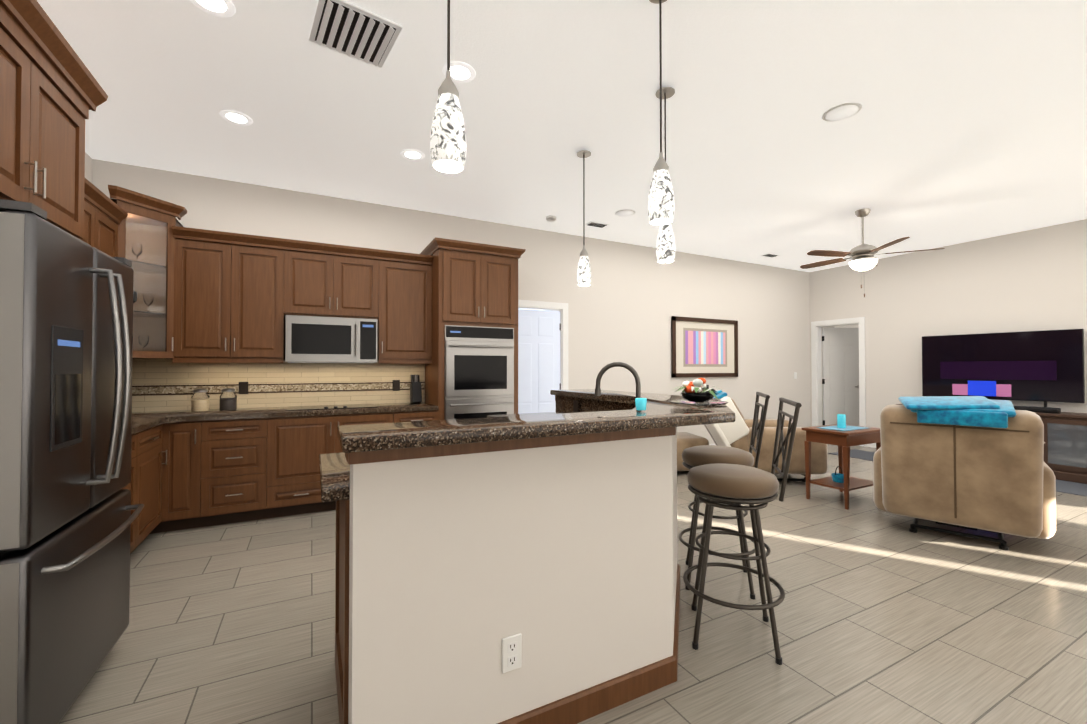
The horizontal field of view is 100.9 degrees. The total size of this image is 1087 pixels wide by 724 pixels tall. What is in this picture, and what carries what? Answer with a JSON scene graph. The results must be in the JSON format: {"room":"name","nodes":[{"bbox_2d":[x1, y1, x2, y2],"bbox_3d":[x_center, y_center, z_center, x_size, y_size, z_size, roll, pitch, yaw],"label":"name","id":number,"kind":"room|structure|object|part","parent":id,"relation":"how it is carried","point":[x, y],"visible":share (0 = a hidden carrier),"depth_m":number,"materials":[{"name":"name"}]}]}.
{"room":"kitchen","nodes":[
{"label":"kitchen","id":0,"kind":"room"},
{"bbox_2d":[85,152,92,183],"bbox_3d":[-1.825,-0.237,-0.191,0.120,3.050,8.760,0,-1,-27],"label":"wall","id":1,"kind":"structure","parent":0,"point":[88,160],"depth_m":3.71,"materials":[{"name":"grey paint"}]},
{"bbox_2d":[0,0,91,242],"bbox_3d":[-2.214,-0.909,1.497,0.712,0.720,0.900,0,-1,-27],"label":"upper cabinet","id":2,"kind":"object","parent":1,"relation":"attached to","point":[45,101],"depth_m":1.73,"materials":[{"name":"brown wood"}]},
{"bbox_2d":[88,200,119,256],"bbox_3d":[-3.152,-0.546,2.908,0.342,1.010,0.878,0,-1,-27],"label":"upper cabinet","id":3,"kind":"object","parent":1,"relation":"attached to","point":[104,230],"depth_m":3.17,"materials":[{"name":"brown wood"}]},
{"bbox_2d":[93,159,812,443],"bbox_3d":[0.527,-0.154,6.035,10.010,3.050,0.150,0,-1,-27],"label":"wall","id":4,"kind":"structure","parent":0,"point":[627,302],"depth_m":6.16,"materials":[{"name":"grey paint"}]},
{"bbox_2d":[112,196,179,351],"bbox_3d":[-3.148,-0.654,3.559,0.302,1.135,0.292,0,-1,-27],"label":"upper cabinet","id":5,"kind":"object","parent":4,"relation":"attached to","point":[149,229],"depth_m":3.59,"materials":[{"name":"brown wood"}]},
{"bbox_3d":[-3.324,-0.666,3.616,0.685,1.270,0.675,0,-1,-27],"label":"corner cabinet glass","id":6,"kind":"part","parent":5,"relation":"part of","materials":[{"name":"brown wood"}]},
{"bbox_2d":[168,236,239,359],"bbox_3d":[-2.957,-0.531,3.991,0.459,1.010,0.342,0,-1,-27],"label":"upper cabinet","id":7,"kind":"object","parent":4,"relation":"attached to","point":[207,271],"depth_m":3.84,"materials":[{"name":"brown wood"}]},
{"bbox_2d":[240,244,291,359],"bbox_3d":[-2.627,-0.529,4.161,0.519,1.010,0.342,0,-1,-27],"label":"upper cabinet","id":8,"kind":"object","parent":4,"relation":"attached to","point":[265,269],"depth_m":4.03,"materials":[{"name":"brown wood"}]},
{"bbox_2d":[280,312,379,363],"bbox_3d":[-2.073,-0.209,4.413,0.820,0.427,0.404,0,-1,-27],"label":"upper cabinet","id":9,"kind":"object","parent":4,"relation":"attached to","point":[304,339],"depth_m":4.23,"materials":[{"name":"metal"}]},
{"bbox_2d":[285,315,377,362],"bbox_3d":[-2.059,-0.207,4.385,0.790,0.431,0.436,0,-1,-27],"label":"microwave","id":10,"kind":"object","parent":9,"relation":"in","point":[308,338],"depth_m":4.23,"materials":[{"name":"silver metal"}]},
{"bbox_2d":[292,248,379,315],"bbox_3d":[-2.085,-0.730,4.443,0.820,0.600,0.342,0,-1,-27],"label":"upper cabinet","id":11,"kind":"object","parent":4,"relation":"attached to","point":[323,283],"depth_m":4.30,"materials":[{"name":"brown wood"}]},
{"bbox_2d":[380,256,431,363],"bbox_3d":[-1.511,-0.521,4.736,0.589,1.010,0.342,0,-1,-27],"label":"upper cabinet","id":12,"kind":"object","parent":4,"relation":"attached to","point":[405,285],"depth_m":4.60,"materials":[{"name":"brown wood"}]},
{"bbox_2d":[518,309,560,413],"bbox_3d":[-0.121,0.349,5.709,0.731,2.015,0.197,0,-1,-27],"label":"hall door","id":13,"kind":"structure","parent":4,"relation":"in","point":[538,356],"depth_m":5.70,"materials":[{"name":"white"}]},
{"bbox_2d":[671,316,737,376],"bbox_3d":[2.535,-0.221,6.998,1.400,0.910,0.035,0,-1,-27],"label":"framed art","id":14,"kind":"object","parent":4,"relation":"attached to","point":[702,347],"visible":1,"depth_m":6.98,"materials":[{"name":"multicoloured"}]},
{"bbox_2d":[37,0,1086,271],"bbox_3d":[3.029,-1.745,3.301,11.930,0.060,10.780,0,-1,-27],"label":"ceiling","id":15,"kind":"structure","parent":0,"point":[967,122],"depth_m":3.08,"materials":[{"name":"white paint"}]},
{"bbox_2d":[190,0,234,16],"bbox_3d":[-1.595,-1.728,2.154,0.196,0.003,0.196,0,-1,-27],"label":"recessed light","id":16,"kind":"object","parent":15,"relation":"in","point":[222,8],"visible":1,"depth_m":2.19,"materials":[{"name":"white"}]},
{"bbox_2d":[220,110,252,125],"bbox_3d":[-2.158,-1.715,3.157,0.196,0.003,0.196,0,-1,-27],"label":"recessed light","id":17,"kind":"object","parent":15,"relation":"in","point":[235,117],"visible":1,"depth_m":3.15,"materials":[{"name":"white"}]},
{"bbox_2d":[309,0,402,67],"bbox_3d":[-0.989,-1.713,2.353,0.380,0.029,0.380,1,-1,-35],"label":"ceiling vent","id":18,"kind":"object","parent":15,"relation":"in","point":[349,29],"visible":0.92,"depth_m":2.33,"materials":[{"name":"white metal"}]},
{"bbox_2d":[400,149,424,159],"bbox_3d":[-1.078,-1.708,3.703,0.196,0.003,0.196,0,-1,-27],"label":"recessed light","id":19,"kind":"object","parent":15,"relation":"in","point":[411,154],"visible":1,"depth_m":3.69,"materials":[{"name":"white"}]},
{"bbox_2d":[430,0,466,172],"bbox_3d":[-0.317,-1.194,1.501,0.120,1.090,0.120,0,-1,-27],"label":"pendant light","id":20,"kind":"object","parent":15,"relation":"hanging from","point":[448,148],"visible":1,"depth_m":1.46,"materials":[{"name":"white glass"}]},
{"bbox_2d":[442,61,475,82],"bbox_3d":[-0.501,-1.721,2.673,0.196,0.003,0.196,0,-1,-27],"label":"recessed light","id":21,"kind":"object","parent":15,"relation":"in","point":[462,72],"visible":0.88,"depth_m":2.67,"materials":[{"name":"white"}]},
{"bbox_2d":[546,215,556,221],"bbox_3d":[0.088,-1.672,5.238,0.130,0.034,0.130,0,-1,-27],"label":"smoke detector","id":22,"kind":"object","parent":15,"relation":"attached to","point":[550,218],"visible":1,"depth_m":5.20,"materials":[{"name":"white plastic"}]},
{"bbox_2d":[577,150,590,285],"bbox_3d":[0.327,-1.166,3.633,0.120,1.090,0.120,0,-1,-27],"label":"pendant light","id":23,"kind":"object","parent":15,"relation":"hanging from","point":[584,273],"visible":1,"depth_m":3.60,"materials":[{"name":"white glass"}]},
{"bbox_2d":[585,221,608,227],"bbox_3d":[0.653,-1.679,5.496,0.260,0.013,0.140,0,-1,-27],"label":"ceiling vent","id":24,"kind":"object","parent":15,"relation":"in","point":[596,224],"visible":1,"depth_m":5.47,"materials":[{"name":"white metal"}]},
{"bbox_2d":[615,209,634,216],"bbox_3d":[0.926,-1.687,5.097,0.230,0.006,0.230,0,-1,-27],"label":"ceiling speaker","id":25,"kind":"object","parent":15,"relation":"attached to","point":[623,213],"visible":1,"depth_m":5.09,"materials":[{"name":"white plastic"}]},
{"bbox_2d":[648,0,674,224],"bbox_3d":[0.539,-1.187,2.066,0.120,1.090,0.120,0,-1,-27],"label":"pendant light","id":26,"kind":"object","parent":15,"relation":"hanging from","point":[661,206],"visible":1,"depth_m":2.03,"materials":[{"name":"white glass"}]},
{"bbox_2d":[655,87,675,262],"bbox_3d":[0.767,-1.176,2.825,0.120,1.090,0.120,0,-1,-27],"label":"pendant light","id":27,"kind":"object","parent":15,"relation":"hanging from","point":[665,248],"visible":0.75,"depth_m":2.79,"materials":[{"name":"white glass"}]},
{"bbox_2d":[761,253,779,257],"bbox_3d":[3.537,-1.659,6.995,0.260,0.013,0.140,0,-1,-27],"label":"ceiling vent","id":28,"kind":"object","parent":15,"relation":"in","point":[770,255],"visible":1,"depth_m":6.97,"materials":[{"name":"white metal"}]},
{"bbox_2d":[822,103,861,121],"bbox_3d":[2.052,-1.714,3.090,0.230,0.006,0.230,0,-1,-27],"label":"ceiling speaker","id":29,"kind":"object","parent":15,"relation":"attached to","point":[842,112],"visible":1,"depth_m":3.08,"materials":[{"name":"white plastic"}]},
{"bbox_2d":[800,208,943,296],"bbox_3d":[3.536,-1.206,5.054,1.349,0.969,1.298,0,-1,-27],"label":"ceiling fan","id":30,"kind":"object","parent":15,"relation":"hanging from","point":[862,257],"visible":1,"depth_m":4.95,"materials":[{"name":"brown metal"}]},
{"bbox_2d":[59,444,1086,723],"bbox_3d":[3.029,1.364,3.260,11.930,0.060,10.780,0,-1,-27],"label":"floor","id":31,"kind":"structure","parent":0,"point":[881,616],"depth_m":2.24,"materials":[{"name":"beige tile"}]},
{"bbox_2d":[0,199,143,723],"bbox_3d":[-2.066,0.417,1.555,0.941,1.790,0.872,0,-1,-27],"label":"fridge","id":32,"kind":"object","parent":31,"relation":"on","point":[67,518],"visible":1,"depth_m":1.49,"materials":[{"name":"grey metal"}]},
{"bbox_2d":[122,456,135,553],"bbox_3d":[-2.731,0.888,2.377,0.622,0.870,1.100,0,-1,-27],"label":"base cabinet","id":33,"kind":"object","parent":31,"relation":"on","point":[131,486],"depth_m":2.90,"materials":[{"name":"brown wood"}]},
{"bbox_2d":[136,452,167,547],"bbox_3d":[-3.059,0.897,3.056,0.661,0.870,0.647,0,-1,-27],"label":"base cabinet","id":34,"kind":"object","parent":31,"relation":"on","point":[151,471],"depth_m":3.26,"materials":[{"name":"brown wood"}]},
{"bbox_2d":[168,452,203,530],"bbox_3d":[-2.977,0.906,3.775,0.258,0.870,0.673,0,-1,-27],"label":"base cabinet","id":35,"kind":"object","parent":31,"relation":"on","point":[185,469],"depth_m":3.54,"materials":[{"name":"brown wood"}]},
{"bbox_2d":[204,448,275,526],"bbox_3d":[-2.672,0.909,3.955,0.568,0.870,0.632,0,-1,-27],"label":"base cabinet","id":36,"kind":"object","parent":31,"relation":"on","point":[240,483],"depth_m":3.70,"materials":[{"name":"brown wood"}]},
{"bbox_2d":[131,400,479,455],"bbox_3d":[-2.040,0.444,3.382,2.753,0.040,2.233,0,-1,-27],"label":"countertop","id":37,"kind":"structure","parent":36,"relation":"on","point":[189,429],"depth_m":3.77,"materials":[{"name":"brown stone"}]},
{"bbox_2d":[191,389,209,411],"bbox_3d":[-2.991,0.332,3.916,0.128,0.195,0.128,0,-1,-27],"label":"canister","id":38,"kind":"object","parent":37,"relation":"on","point":[200,400],"depth_m":3.87,"materials":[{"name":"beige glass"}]},
{"bbox_2d":[219,388,236,410],"bbox_3d":[-2.813,0.333,4.007,0.128,0.195,0.128,0,-1,-27],"label":"canister","id":39,"kind":"object","parent":37,"relation":"on","point":[228,399],"depth_m":3.96,"materials":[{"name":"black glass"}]},
{"bbox_2d":[284,400,379,411],"bbox_3d":[-2.027,0.424,4.316,0.760,0.022,0.430,0,-1,-27],"label":"cooktop","id":40,"kind":"object","parent":37,"relation":"in","point":[359,403],"depth_m":4.33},
{"bbox_2d":[276,440,342,516],"bbox_3d":[-1.992,0.913,4.306,1.079,0.870,0.632,0,-1,-27],"label":"base cabinet","id":41,"kind":"object","parent":31,"relation":"on","point":[298,489],"depth_m":3.90,"materials":[{"name":"brown wood"}]},
{"bbox_2d":[424,238,519,417],"bbox_3d":[-0.791,0.071,4.925,0.868,2.570,0.653,0,-1,-27],"label":"tall cabinet","id":42,"kind":"object","parent":31,"relation":"on","point":[472,370],"depth_m":4.64,"materials":[{"name":"brown wood"}]},
{"bbox_2d":[331,430,679,723],"bbox_3d":[-0.170,0.820,2.597,1.902,1.012,1.976,0,-1,-27],"label":"kitchen island","id":43,"kind":"object","parent":31,"relation":"on","point":[523,568],"depth_m":1.54,"materials":[{"name":"grey paint"}]},
{"bbox_2d":[319,453,338,501],"bbox_3d":[-0.306,0.434,2.633,1.817,0.040,1.857,0,-1,-27],"label":"island countertop","id":44,"kind":"structure","parent":43,"relation":"on","point":[329,485],"depth_m":1.53,"materials":[{"name":"brown stone"}]},
{"bbox_2d":[502,633,521,672],"bbox_3d":[-0.107,0.991,1.528,0.072,0.116,0.010,0,-1,-27],"label":"outlet","id":45,"kind":"object","parent":43,"relation":"attached to","point":[511,642],"depth_m":1.53,"materials":[{"name":"white plastic"}]},
{"bbox_2d":[337,394,734,457],"bbox_3d":[-0.167,0.289,2.598,1.898,0.050,1.958,0,-1,-27],"label":"island countertop","id":46,"kind":"structure","parent":43,"relation":"on","point":[577,416],"depth_m":1.55,"materials":[{"name":"brown stone"}]},
{"bbox_2d":[595,362,640,397],"bbox_3d":[0.439,0.206,2.473,0.257,0.412,0.200,0,-1,-27],"label":"faucet","id":47,"kind":"object","parent":46,"relation":"on","point":[615,364],"depth_m":2.45,"materials":[{"name":"grey metal"}]},
{"bbox_2d":[573,400,577,412],"bbox_3d":[0.251,0.345,3.489,0.002,0.095,0.070,0,-1,-27],"label":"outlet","id":48,"kind":"object","parent":43,"relation":"attached to","point":[575,402],"depth_m":3.49,"materials":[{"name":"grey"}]},
{"bbox_2d":[677,432,708,470],"bbox_3d":[1.661,1.147,5.686,0.660,0.440,0.600,0,-1,-7],"label":"ottoman","id":49,"kind":"object","parent":31,"relation":"on","point":[685,440],"visible":0.17,"depth_m":5.41,"materials":[{"name":"fabric"}]},
{"bbox_2d":[679,392,769,599],"bbox_3d":[1.103,0.757,2.729,0.581,1.141,0.581,0,-1,-27],"label":"bar stool","id":50,"kind":"object","parent":31,"relation":"on","point":[693,456],"visible":0.6,"depth_m":2.64,"materials":[{"name":"grey metal"}]},
{"bbox_2d":[683,397,801,664],"bbox_3d":[0.960,0.749,2.177,0.581,1.141,0.581,0,-1,-27],"label":"bar stool","id":51,"kind":"object","parent":31,"relation":"on","point":[736,484],"visible":1,"depth_m":2.07,"materials":[{"name":"grey metal"}]},
{"bbox_2d":[704,390,827,481],"bbox_3d":[2.520,0.847,5.373,1.573,1.030,1.386,0,-1,-27],"label":"recliner","id":52,"kind":"object","parent":31,"relation":"on","point":[737,433],"visible":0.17,"depth_m":4.93,"materials":[{"name":"beige fabric"}]},
{"bbox_2d":[802,424,880,509],"bbox_3d":[2.943,1.000,4.402,0.640,0.700,0.440,0,-1,-27],"label":"side table","id":53,"kind":"object","parent":31,"relation":"on","point":[844,441],"visible":0.75,"depth_m":4.28,"materials":[{"name":"brown wood"}]},
{"bbox_2d":[831,466,843,482],"bbox_3d":[2.889,1.094,4.396,0.124,0.154,0.124,0,-1,-27],"label":"basket","id":54,"kind":"object","parent":53,"relation":"on","point":[838,477],"visible":0.9,"depth_m":4.37,"materials":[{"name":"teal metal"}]},
{"bbox_2d":[816,425,868,430],"bbox_3d":[2.943,0.646,4.407,0.440,0.004,0.260,0,-1,-27],"label":"table runner","id":55,"kind":"object","parent":53,"relation":"on","point":[848,428],"visible":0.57,"depth_m":4.35,"materials":[{"name":"blue fabric"}]},
{"bbox_2d":[837,414,845,427],"bbox_3d":[2.916,0.578,4.394,0.072,0.130,0.070,0,-1,-27],"label":"candle","id":56,"kind":"object","parent":55,"relation":"on","point":[841,420],"visible":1,"depth_m":4.37,"materials":[{"name":"teal glass"}]},
{"bbox_2d":[829,449,1086,496],"bbox_3d":[5.358,1.359,5.452,0.700,0.008,3.300,0,-1,-27],"label":"rug","id":57,"kind":"object","parent":31,"relation":"on","point":[1069,487],"visible":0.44,"depth_m":4.94,"materials":[{"name":"grey carpet"}]},
{"bbox_2d":[873,396,1055,549],"bbox_3d":[3.216,0.794,3.565,1.344,1.088,1.191,0,-1,-27],"label":"recliner","id":58,"kind":"object","parent":31,"relation":"on","point":[972,462],"visible":1,"depth_m":3.16,"materials":[{"name":"beige fabric"}]},
{"bbox_2d":[895,404,1086,483],"bbox_3d":[5.827,0.988,5.823,0.471,0.760,1.980,0,-1,-27],"label":"media console","id":59,"kind":"object","parent":31,"relation":"on","point":[1065,446],"visible":0.15,"depth_m":5.12,"materials":[{"name":"brown wood"}]},
{"bbox_2d":[922,329,1084,406],"bbox_3d":[5.916,0.112,5.892,0.200,0.985,1.520,0,-1,-31],"label":"screen","id":60,"kind":"object","parent":59,"relation":"on","point":[1045,366],"visible":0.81,"depth_m":5.76,"materials":[{"name":"black plastic"}]},
{"bbox_2d":[1013,405,1060,412],"bbox_3d":[5.734,0.576,5.825,0.100,0.060,1.300,0,-1,-27],"label":"soundbar","id":61,"kind":"object","parent":59,"relation":"on","point":[1043,409],"visible":0.42,"depth_m":5.36,"materials":[{"name":"black plastic"}]},
{"bbox_2d":[813,219,1086,427],"bbox_3d":[6.964,-0.176,4.343,0.120,3.050,8.760,0,-1,-27],"label":"wall","id":62,"kind":"structure","parent":0,"point":[1034,279],"depth_m":6.40,"materials":[{"name":"grey paint"}]},
{"bbox_2d":[518,300,875,447],"bbox_3d":[4.237,0.263,2.998,6.195,2.135,8.940,0,-1,-27],"label":"door frame","id":63,"kind":"structure","parent":62,"relation":"attached to","point":[816,354],"depth_m":7.45,"materials":[{"name":"white wood"}]},
{"bbox_2d":[822,328,858,425],"bbox_3d":[5.432,0.382,8.168,0.654,2.015,0.346,0,-1,-27],"label":"hall door","id":64,"kind":"structure","parent":62,"relation":"in","point":[840,364],"depth_m":8.17,"materials":[{"name":"white wood"}]}
]}

